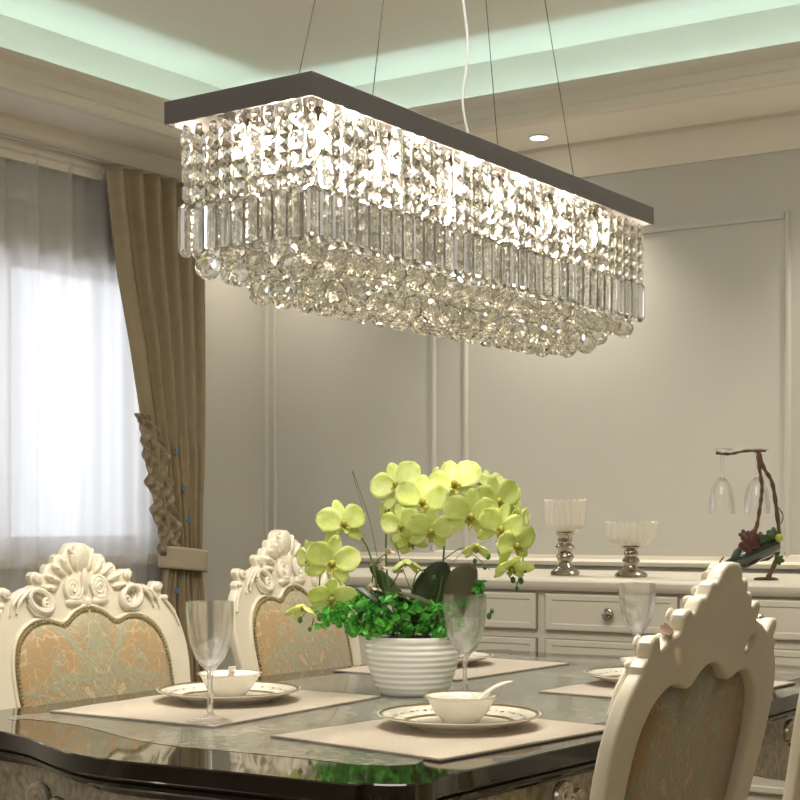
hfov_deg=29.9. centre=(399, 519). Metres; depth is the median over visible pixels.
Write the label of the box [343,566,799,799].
sideboard
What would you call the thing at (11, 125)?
trim
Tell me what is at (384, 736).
placemat
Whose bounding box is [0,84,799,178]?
ceiling
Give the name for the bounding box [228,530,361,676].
dining chair
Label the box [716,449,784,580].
rack
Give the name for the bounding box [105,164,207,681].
curtain
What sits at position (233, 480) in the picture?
wall
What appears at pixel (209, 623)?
wine glass
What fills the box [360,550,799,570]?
trim
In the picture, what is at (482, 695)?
soup spoon
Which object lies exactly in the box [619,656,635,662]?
soup bowl
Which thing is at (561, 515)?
cup
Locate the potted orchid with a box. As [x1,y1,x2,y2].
[285,460,535,696]
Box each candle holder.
[544,499,585,575]
[604,521,657,577]
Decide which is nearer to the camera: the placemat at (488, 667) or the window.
the placemat at (488, 667)
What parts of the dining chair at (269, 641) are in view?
bead moulding, nail trim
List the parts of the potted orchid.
flower stem, flower stem, filler flower, filler flower, filler flower, flower stem, filler flower, flower stem, pot, flower stem, flower stem, flower stem, flower stem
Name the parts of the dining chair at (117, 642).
bead moulding, nail trim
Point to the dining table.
(45, 755)
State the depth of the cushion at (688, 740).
1.99 m
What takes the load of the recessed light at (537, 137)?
in the ceiling at (782, 99)
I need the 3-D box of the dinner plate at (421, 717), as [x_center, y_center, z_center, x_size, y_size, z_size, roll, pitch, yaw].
[0.096,0.324,2.437,0.267,0.023,0.267,0,0,0]
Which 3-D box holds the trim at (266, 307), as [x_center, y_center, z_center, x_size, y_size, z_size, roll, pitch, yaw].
[-0.576,-0.152,6.412,0.035,2.265,0.012,0,0,32]
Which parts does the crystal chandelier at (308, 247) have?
bulb, bulb, bulb, bulb, frame, underside plate, bulb, power cord, bulb, bulb, bulb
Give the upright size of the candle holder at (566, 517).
0.254 m
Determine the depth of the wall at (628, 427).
5.54 m
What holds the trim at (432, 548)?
attached to the wall at (628, 427)
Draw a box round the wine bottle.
[724,534,780,566]
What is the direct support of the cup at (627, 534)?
on the candle holder at (629, 535)
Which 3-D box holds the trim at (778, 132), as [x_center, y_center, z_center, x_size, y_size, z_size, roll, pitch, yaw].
[2.452,-1.343,4.485,7.190,0.115,0.070,0,0,32]
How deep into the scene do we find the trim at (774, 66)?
5.08 m
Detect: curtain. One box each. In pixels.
[0,153,162,623]
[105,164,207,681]
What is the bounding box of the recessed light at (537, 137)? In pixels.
[528,134,549,140]
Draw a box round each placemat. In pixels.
[50,690,380,727]
[270,719,604,761]
[333,658,568,680]
[538,680,795,698]
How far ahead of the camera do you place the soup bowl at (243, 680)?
2.77 m
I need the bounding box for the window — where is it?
[6,187,152,568]
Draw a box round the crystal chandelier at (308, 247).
[164,0,653,357]
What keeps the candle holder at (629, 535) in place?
on the sideboard
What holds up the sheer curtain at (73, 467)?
hanging from the rail
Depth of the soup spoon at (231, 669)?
2.74 m
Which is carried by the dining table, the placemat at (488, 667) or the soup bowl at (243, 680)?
the placemat at (488, 667)
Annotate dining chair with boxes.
[0,542,190,709]
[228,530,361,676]
[589,562,776,799]
[783,692,799,799]
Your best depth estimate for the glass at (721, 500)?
4.59 m
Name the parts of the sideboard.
drawer, drawer, drawer, knob, drawer, drawer, drawer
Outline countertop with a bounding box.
[343,566,799,596]
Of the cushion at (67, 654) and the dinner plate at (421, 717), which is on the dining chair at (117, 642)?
the cushion at (67, 654)
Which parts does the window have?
sill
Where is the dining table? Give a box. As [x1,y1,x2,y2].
[0,649,799,799]
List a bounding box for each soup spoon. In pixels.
[228,666,236,675]
[476,680,512,699]
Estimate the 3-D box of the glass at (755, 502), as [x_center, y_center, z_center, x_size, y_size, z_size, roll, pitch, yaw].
[1.107,-0.120,4.650,0.080,0.200,0.080,0,0,0]
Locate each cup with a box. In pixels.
[544,499,585,531]
[604,521,657,546]
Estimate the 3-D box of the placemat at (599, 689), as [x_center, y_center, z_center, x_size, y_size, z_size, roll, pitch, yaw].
[0.546,0.337,3.027,0.340,0.004,0.460,0,0,37]
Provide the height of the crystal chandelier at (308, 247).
1.410 m
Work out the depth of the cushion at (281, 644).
3.47 m
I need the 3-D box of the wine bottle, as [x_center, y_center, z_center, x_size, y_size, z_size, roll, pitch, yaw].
[1.078,0.097,4.620,0.185,0.120,0.068,0,0,0]
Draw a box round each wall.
[202,275,262,669]
[269,149,799,573]
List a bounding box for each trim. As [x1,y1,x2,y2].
[0,41,799,159]
[0,112,247,203]
[263,304,268,539]
[272,303,435,552]
[277,110,799,202]
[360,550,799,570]
[463,211,790,556]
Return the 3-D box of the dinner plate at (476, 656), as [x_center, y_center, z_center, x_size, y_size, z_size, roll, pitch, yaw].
[0.085,0.324,3.500,0.267,0.023,0.267,0,0,0]
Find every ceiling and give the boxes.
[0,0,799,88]
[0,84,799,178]
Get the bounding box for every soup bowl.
[197,669,262,695]
[423,691,498,722]
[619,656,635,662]
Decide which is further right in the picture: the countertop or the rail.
the countertop
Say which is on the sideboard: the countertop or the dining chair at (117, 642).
the countertop
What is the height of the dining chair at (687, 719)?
1.046 m
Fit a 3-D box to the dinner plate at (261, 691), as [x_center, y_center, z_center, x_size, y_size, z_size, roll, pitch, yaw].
[-0.318,0.324,2.790,0.267,0.023,0.267,0,0,0]
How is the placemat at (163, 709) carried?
on the dining table
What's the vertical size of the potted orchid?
0.457 m
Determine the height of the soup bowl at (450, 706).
0.044 m
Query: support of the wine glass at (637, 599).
on the dining table
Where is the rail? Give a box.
[0,133,245,197]
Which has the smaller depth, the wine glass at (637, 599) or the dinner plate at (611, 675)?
the dinner plate at (611, 675)
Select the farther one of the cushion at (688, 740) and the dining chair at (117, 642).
the dining chair at (117, 642)
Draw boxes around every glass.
[186,600,233,724]
[444,594,486,690]
[619,582,655,655]
[709,448,734,513]
[744,448,769,513]
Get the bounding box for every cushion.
[15,609,170,706]
[253,587,350,675]
[624,664,743,799]
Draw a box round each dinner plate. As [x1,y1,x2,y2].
[156,681,300,705]
[377,703,541,732]
[457,650,493,665]
[583,666,624,684]
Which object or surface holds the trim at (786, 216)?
attached to the wall at (628, 427)
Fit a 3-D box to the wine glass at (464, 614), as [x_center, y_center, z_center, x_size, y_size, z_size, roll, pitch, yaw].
[0.121,0.239,2.790,0.080,0.200,0.080,0,0,0]

